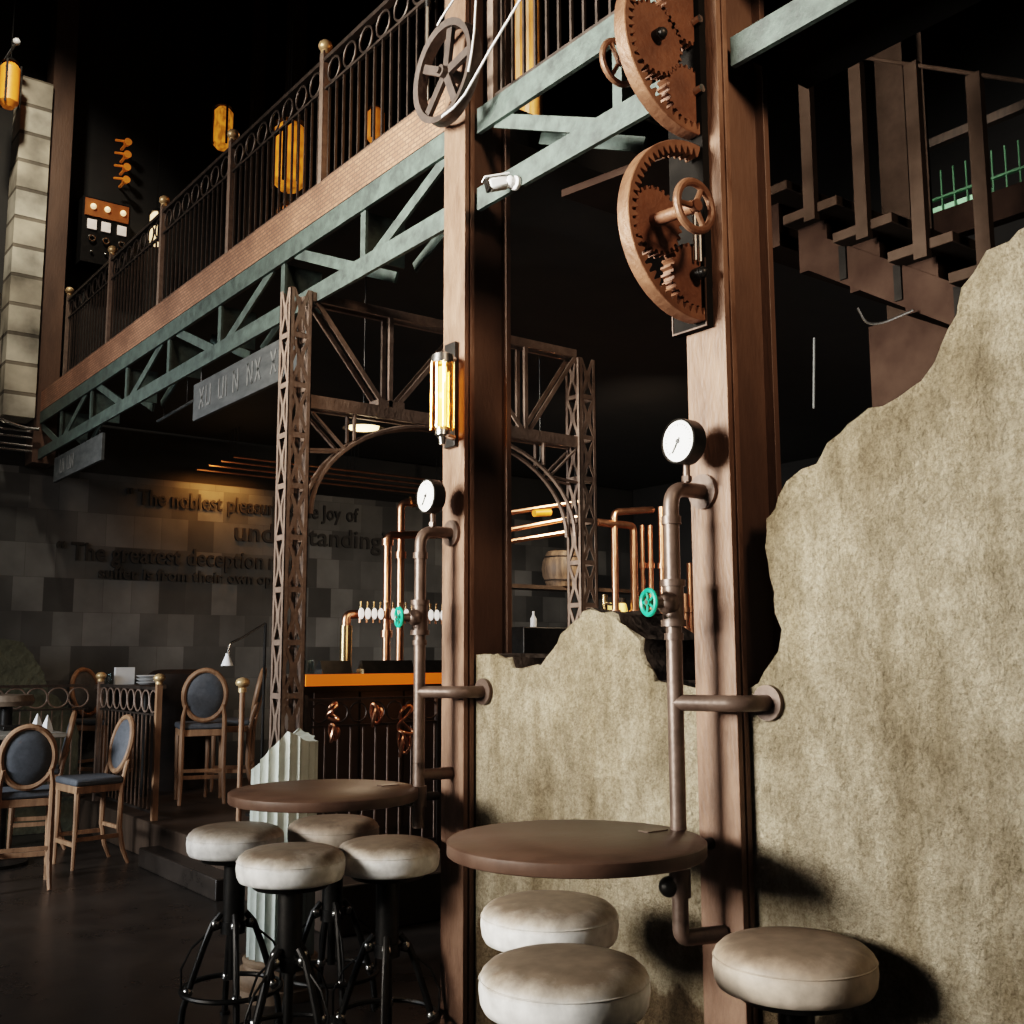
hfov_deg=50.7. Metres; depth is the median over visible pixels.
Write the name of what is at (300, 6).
column
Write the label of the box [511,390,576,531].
copper pipe
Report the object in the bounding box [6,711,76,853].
bar chair
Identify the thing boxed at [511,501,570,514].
copper pipe
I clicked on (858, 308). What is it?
cable
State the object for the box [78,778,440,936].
platform
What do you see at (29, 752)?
bar chair
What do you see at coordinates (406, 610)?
tap
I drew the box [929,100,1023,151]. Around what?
beam
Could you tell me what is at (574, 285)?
ceiling
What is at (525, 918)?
bar stool
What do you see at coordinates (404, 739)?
copper twist
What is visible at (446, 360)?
wall lamp
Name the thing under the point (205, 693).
bar chair
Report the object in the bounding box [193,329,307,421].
hanging sign
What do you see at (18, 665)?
wall
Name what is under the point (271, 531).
wall lettering
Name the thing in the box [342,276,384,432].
pendant lamp
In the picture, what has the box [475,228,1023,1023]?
wall
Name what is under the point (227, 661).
reading lamp
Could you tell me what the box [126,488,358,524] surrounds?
wall lettering
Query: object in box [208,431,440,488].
copper pipe
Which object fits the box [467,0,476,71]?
cable
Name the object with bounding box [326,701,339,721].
copper twist
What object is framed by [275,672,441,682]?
countertop
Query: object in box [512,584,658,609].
bar shelf
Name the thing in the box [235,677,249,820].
railing post
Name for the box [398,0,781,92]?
ceiling
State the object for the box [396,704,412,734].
copper twist
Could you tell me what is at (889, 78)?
steel post
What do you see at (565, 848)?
round table
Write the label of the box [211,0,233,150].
lantern
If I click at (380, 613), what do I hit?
tap
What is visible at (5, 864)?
dining table
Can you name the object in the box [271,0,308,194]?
lantern
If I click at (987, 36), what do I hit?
wall
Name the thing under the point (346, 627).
tap tower
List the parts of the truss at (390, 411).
spandrel post, spandrel post, post, post, post, post, spandrel post, spandrel post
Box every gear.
[599,0,704,139]
[617,139,715,323]
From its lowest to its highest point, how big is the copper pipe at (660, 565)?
1.460 m
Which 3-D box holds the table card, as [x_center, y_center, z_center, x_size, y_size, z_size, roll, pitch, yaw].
[-3.619,1.531,10.095,0.180,0.159,0.040,6,-10,-37]
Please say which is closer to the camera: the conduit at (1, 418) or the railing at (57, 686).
the railing at (57, 686)
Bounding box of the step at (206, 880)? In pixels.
[138,846,223,900]
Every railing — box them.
[0,684,89,796]
[62,260,108,375]
[92,672,165,820]
[105,212,159,342]
[156,148,227,304]
[225,62,319,252]
[304,696,441,852]
[317,0,444,183]
[487,0,614,101]
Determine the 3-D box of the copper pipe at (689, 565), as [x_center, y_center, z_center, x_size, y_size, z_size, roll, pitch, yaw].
[1.721,0.965,10.412,0.090,0.950,0.090,6,-10,-37]
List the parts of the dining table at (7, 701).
post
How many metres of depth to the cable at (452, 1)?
4.64 m
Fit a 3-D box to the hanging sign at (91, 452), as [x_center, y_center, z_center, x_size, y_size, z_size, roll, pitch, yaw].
[-3.805,-0.488,9.475,0.034,0.279,1.450,6,-10,-37]
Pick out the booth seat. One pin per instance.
(172, 708)
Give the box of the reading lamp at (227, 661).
[221,622,266,816]
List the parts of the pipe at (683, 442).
stem, tap knob, gauge stem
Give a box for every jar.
[608,597,611,609]
[619,598,627,611]
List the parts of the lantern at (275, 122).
glass, hanging rod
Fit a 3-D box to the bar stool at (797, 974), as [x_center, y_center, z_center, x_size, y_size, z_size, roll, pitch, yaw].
[0.721,1.503,2.710,0.432,0.838,0.432,7,-10,-42]
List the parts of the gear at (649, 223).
guide rod, guide rod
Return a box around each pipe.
[196,431,436,493]
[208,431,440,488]
[221,428,419,484]
[233,427,442,482]
[380,531,433,659]
[394,479,492,828]
[395,496,416,659]
[511,389,575,542]
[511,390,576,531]
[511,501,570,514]
[597,519,638,610]
[611,507,654,611]
[639,418,783,945]
[639,525,645,608]
[647,525,654,609]
[657,506,664,612]
[684,594,690,630]
[686,563,693,632]
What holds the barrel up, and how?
on the bar shelf
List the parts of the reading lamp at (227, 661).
lamp shade, jointed arm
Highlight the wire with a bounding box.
[536,359,540,469]
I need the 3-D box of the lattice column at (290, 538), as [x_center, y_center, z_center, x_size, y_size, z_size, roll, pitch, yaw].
[-1.151,0.552,5.575,0.130,3.500,0.130,6,-10,-37]
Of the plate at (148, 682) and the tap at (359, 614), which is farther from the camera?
the plate at (148, 682)
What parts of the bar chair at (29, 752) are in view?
leg, seat, backrest frame, leg, leg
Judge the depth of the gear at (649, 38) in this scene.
3.42 m
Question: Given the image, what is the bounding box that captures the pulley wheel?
[413,17,481,127]
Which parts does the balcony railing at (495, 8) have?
post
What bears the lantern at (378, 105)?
hanging from the ceiling at (592, 73)
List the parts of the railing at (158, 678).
post, rail, rail, rail, post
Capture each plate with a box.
[136,675,153,677]
[136,681,154,684]
[137,678,153,680]
[562,156,669,214]
[668,0,713,337]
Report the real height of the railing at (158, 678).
1.151 m
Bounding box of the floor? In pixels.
[0,829,439,1023]
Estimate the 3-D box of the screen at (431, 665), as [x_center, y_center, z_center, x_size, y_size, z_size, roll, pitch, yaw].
[-0.514,1.099,7.706,0.356,0.085,0.120,6,-10,-37]
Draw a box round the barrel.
[542,550,578,586]
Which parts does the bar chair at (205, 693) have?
leg, leg, seat, backrest frame, leg, leg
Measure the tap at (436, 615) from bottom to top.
0.146 m
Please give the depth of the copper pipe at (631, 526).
9.98 m
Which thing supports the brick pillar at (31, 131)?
attached to the wall at (118, 84)
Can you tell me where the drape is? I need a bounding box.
[515,0,542,114]
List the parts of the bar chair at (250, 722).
leg, leg, seat, leg, leg, backrest frame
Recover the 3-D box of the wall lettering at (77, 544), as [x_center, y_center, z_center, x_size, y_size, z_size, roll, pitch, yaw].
[-3.462,0.504,11.459,2.614,0.242,0.024,6,-10,-37]
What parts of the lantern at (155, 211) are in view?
glass, hanging rod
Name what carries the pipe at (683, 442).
attached to the steel column at (732, 364)
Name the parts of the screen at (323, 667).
edge trim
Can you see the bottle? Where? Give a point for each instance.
(533, 621)
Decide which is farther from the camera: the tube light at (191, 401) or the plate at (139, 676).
the plate at (139, 676)
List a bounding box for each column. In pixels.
[240,728,324,1005]
[246,0,267,235]
[268,286,312,749]
[282,0,307,201]
[440,0,511,1023]
[565,357,598,627]
[687,0,781,1023]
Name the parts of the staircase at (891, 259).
handrail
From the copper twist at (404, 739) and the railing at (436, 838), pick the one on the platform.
the railing at (436, 838)
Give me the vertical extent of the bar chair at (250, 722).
1.194 m
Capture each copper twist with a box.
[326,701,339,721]
[328,723,339,742]
[369,702,383,726]
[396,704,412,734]
[397,730,411,757]
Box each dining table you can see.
[0,694,34,847]
[0,730,66,869]
[94,684,166,799]
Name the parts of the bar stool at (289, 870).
stay rod, stay rod, leg, leg, post, seat plate, seat, leg, stay rod, leg, stay rod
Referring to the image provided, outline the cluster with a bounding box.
[113,138,131,187]
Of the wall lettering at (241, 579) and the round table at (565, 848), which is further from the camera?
the wall lettering at (241, 579)
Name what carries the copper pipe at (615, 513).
on the countertop
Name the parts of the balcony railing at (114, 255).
post, rail, rail, handrail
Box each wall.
[0,0,633,522]
[0,464,630,786]
[0,639,79,835]
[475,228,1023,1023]
[626,0,1023,612]
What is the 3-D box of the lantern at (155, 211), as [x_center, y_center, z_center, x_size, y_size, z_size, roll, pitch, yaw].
[-3.745,-4.854,11.609,0.138,4.160,0.138,-1,-8,8]
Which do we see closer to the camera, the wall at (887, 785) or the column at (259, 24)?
the wall at (887, 785)
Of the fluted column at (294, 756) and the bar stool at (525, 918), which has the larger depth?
the fluted column at (294, 756)
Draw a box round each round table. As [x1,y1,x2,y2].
[227,779,439,812]
[446,819,714,878]
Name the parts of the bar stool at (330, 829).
leg, stay rod, leg, post, seat, leg, stay rod, stay rod, leg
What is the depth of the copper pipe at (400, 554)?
7.93 m
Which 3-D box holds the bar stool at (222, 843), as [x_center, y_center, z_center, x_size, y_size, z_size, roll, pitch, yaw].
[-1.192,1.767,4.623,0.432,0.838,0.432,-4,-8,24]
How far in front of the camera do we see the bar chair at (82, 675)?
10.53 m
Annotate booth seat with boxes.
[146,669,204,790]
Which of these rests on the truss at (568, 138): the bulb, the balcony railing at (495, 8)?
the balcony railing at (495, 8)
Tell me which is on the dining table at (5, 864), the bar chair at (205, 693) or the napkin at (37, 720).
the napkin at (37, 720)
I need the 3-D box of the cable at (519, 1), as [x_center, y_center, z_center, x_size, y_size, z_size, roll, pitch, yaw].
[0.097,-2.125,4.178,0.032,0.783,1.226,6,-10,-41]
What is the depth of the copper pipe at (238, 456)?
11.91 m
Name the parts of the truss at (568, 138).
web post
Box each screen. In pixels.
[314,661,351,673]
[356,660,413,672]
[425,660,441,672]
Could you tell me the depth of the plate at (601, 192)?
4.30 m
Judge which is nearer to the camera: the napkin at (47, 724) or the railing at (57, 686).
the napkin at (47, 724)
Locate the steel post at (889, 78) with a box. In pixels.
[874,31,933,319]
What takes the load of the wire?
hanging from the ceiling at (574, 285)
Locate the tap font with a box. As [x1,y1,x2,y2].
[602,595,611,609]
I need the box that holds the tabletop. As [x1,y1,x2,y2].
[0,724,23,730]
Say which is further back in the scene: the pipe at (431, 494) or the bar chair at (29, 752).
the bar chair at (29, 752)
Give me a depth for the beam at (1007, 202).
6.99 m
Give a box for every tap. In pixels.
[355,601,363,622]
[364,601,370,622]
[370,602,376,622]
[377,602,383,622]
[383,602,389,622]
[390,602,394,622]
[404,603,408,622]
[428,603,433,623]
[433,604,439,623]
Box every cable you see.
[437,0,453,25]
[441,0,520,117]
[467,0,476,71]
[857,307,914,324]
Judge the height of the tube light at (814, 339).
0.351 m
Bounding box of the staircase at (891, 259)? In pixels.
[771,56,1023,327]
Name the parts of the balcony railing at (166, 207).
post, rail, rail, handrail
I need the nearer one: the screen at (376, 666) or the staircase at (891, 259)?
the staircase at (891, 259)
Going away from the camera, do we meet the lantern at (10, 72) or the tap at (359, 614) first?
the tap at (359, 614)
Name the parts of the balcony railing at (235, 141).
post, rail, rail, handrail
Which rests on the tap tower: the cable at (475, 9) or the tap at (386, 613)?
the tap at (386, 613)
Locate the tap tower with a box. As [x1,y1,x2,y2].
[339,601,441,672]
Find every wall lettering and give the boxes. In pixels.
[56,541,291,572]
[98,567,300,587]
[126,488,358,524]
[234,524,385,554]
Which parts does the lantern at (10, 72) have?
glass, hanging rod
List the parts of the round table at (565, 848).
slot plate, wall arm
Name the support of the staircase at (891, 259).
on the floor
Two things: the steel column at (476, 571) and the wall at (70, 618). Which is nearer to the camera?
the steel column at (476, 571)
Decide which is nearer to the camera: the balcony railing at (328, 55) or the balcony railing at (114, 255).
the balcony railing at (328, 55)
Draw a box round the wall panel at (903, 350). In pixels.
[868,316,947,407]
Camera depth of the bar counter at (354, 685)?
7.37 m
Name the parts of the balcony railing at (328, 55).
post, handrail, rail, rail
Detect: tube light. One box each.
[156,360,192,422]
[813,338,815,408]
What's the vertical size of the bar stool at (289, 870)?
0.838 m
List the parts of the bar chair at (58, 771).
leg, seat, leg, backrest frame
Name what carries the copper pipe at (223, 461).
hanging from the ceiling at (574, 285)
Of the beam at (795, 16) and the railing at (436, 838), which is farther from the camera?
the railing at (436, 838)
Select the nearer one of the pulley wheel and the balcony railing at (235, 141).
the pulley wheel
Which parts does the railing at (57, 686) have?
rail, rail, rail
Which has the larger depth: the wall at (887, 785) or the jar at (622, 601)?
the jar at (622, 601)
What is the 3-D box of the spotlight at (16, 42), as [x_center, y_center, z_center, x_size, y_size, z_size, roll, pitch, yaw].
[-4.946,-4.464,10.601,0.070,0.117,0.815,6,-10,-37]
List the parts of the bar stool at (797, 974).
seat plate, post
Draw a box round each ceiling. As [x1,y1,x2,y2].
[57,109,886,489]
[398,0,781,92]
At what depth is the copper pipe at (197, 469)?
12.02 m
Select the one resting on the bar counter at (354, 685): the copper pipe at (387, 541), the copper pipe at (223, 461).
the copper pipe at (387, 541)
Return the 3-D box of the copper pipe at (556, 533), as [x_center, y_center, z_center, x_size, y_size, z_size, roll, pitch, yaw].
[0.051,-0.382,9.279,1.293,1.531,0.044,3,-8,-24]
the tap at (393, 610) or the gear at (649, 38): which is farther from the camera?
the tap at (393, 610)
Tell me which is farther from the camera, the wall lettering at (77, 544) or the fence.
the wall lettering at (77, 544)
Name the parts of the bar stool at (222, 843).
leg, stay rod, seat plate, leg, post, seat, leg, stay rod, stay rod, leg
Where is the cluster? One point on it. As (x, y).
(127, 154)
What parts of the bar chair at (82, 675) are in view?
backrest frame, leg, seat, leg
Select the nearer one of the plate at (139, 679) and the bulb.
the bulb
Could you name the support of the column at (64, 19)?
attached to the wall at (70, 618)
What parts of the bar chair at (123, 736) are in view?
leg, leg, seat, leg, backrest frame, leg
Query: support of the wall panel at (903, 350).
attached to the staircase at (891, 259)
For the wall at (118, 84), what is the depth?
12.04 m
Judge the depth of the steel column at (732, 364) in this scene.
3.38 m
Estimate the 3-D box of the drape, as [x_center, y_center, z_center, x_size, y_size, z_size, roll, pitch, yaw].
[0.079,-2.537,5.895,0.068,1.500,0.340,3,-8,-20]
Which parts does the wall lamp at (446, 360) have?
guard rod, guard rod, guard rod, arm, guard rod, guard rod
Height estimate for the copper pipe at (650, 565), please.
1.280 m
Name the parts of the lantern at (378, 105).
glass, hanging rod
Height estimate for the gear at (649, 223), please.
0.580 m
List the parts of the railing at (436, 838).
post, rail, rail, post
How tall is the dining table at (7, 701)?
1.260 m
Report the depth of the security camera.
4.38 m
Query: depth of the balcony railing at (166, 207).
7.70 m
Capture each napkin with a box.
[33,713,41,725]
[42,715,52,730]
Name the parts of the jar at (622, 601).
lid, glass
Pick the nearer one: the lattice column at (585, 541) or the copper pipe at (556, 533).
the lattice column at (585, 541)
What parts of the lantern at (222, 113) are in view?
glass, hanging rod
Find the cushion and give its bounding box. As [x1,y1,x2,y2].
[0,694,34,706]
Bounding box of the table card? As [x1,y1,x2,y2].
[114,667,134,684]
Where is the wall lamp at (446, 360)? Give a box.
[430,341,457,448]
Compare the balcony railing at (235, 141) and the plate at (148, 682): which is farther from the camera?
the plate at (148, 682)
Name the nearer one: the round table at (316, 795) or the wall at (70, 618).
the round table at (316, 795)
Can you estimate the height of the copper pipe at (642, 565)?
1.280 m
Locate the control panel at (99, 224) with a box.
[72,195,130,276]
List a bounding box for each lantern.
[0,0,21,109]
[148,0,165,246]
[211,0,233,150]
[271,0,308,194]
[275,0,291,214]
[367,0,384,142]
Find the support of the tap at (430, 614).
on the tap tower
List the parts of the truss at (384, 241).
web post, web post, web post, web post, web post, web post, web post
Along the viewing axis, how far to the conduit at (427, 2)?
5.14 m
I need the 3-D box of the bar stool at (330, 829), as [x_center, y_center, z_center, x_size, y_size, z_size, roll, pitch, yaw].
[-0.806,1.795,4.839,0.432,0.838,0.432,-3,-8,21]
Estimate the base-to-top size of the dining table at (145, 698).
1.030 m
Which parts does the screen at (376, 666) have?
edge trim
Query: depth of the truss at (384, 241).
6.44 m
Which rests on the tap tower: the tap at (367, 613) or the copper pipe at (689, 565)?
the tap at (367, 613)
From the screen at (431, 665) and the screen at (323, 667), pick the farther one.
the screen at (431, 665)
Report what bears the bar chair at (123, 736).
on the floor
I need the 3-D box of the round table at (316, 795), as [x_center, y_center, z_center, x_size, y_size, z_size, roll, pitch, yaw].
[-0.721,1.109,4.149,0.719,0.093,0.719,-2,-8,15]
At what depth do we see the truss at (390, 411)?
6.12 m
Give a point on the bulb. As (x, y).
(539, 512)
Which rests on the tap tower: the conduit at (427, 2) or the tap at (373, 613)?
the tap at (373, 613)
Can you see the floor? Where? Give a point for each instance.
(111, 939)
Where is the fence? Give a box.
[932,140,1023,212]
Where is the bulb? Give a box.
[532,509,551,516]
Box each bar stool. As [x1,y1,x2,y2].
[177,821,283,1023]
[236,842,345,1023]
[281,814,379,1023]
[330,834,441,1023]
[478,943,650,1023]
[480,890,618,951]
[712,926,879,1023]
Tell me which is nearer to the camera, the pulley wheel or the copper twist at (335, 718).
the pulley wheel
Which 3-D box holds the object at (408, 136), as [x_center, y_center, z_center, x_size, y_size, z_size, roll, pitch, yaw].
[-2.435,-1.431,7.822,0.160,0.203,7.420,6,-10,-37]
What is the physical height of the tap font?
0.620 m
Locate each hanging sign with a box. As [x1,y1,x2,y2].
[53,429,105,482]
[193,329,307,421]
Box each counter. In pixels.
[275,672,441,837]
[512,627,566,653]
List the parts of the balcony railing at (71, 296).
post, rail, rail, handrail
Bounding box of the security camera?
[481,172,520,192]
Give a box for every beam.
[730,0,855,67]
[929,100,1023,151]
[933,181,1023,236]
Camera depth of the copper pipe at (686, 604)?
10.34 m
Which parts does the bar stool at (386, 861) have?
stay rod, leg, stay rod, leg, post, seat plate, seat, leg, leg, stay rod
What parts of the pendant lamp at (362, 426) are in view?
lamp shade, cord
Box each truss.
[38,131,444,459]
[302,292,577,536]
[477,0,663,211]
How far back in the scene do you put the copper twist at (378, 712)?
6.89 m
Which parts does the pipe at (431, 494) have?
stem, gauge stem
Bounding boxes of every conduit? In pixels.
[0,293,38,452]
[425,0,430,100]
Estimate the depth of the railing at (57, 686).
9.69 m
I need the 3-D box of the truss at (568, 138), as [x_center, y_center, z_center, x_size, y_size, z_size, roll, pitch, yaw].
[0.337,-1.579,4.258,0.277,0.463,1.250,6,-10,-37]
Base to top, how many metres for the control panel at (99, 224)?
0.690 m
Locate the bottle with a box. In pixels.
[530,611,536,626]
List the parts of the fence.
rail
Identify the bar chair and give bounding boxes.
[0,724,57,890]
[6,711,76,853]
[52,714,134,870]
[69,667,136,790]
[174,668,228,805]
[203,668,266,796]
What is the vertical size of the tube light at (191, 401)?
0.492 m
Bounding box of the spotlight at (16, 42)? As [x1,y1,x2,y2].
[0,38,20,64]

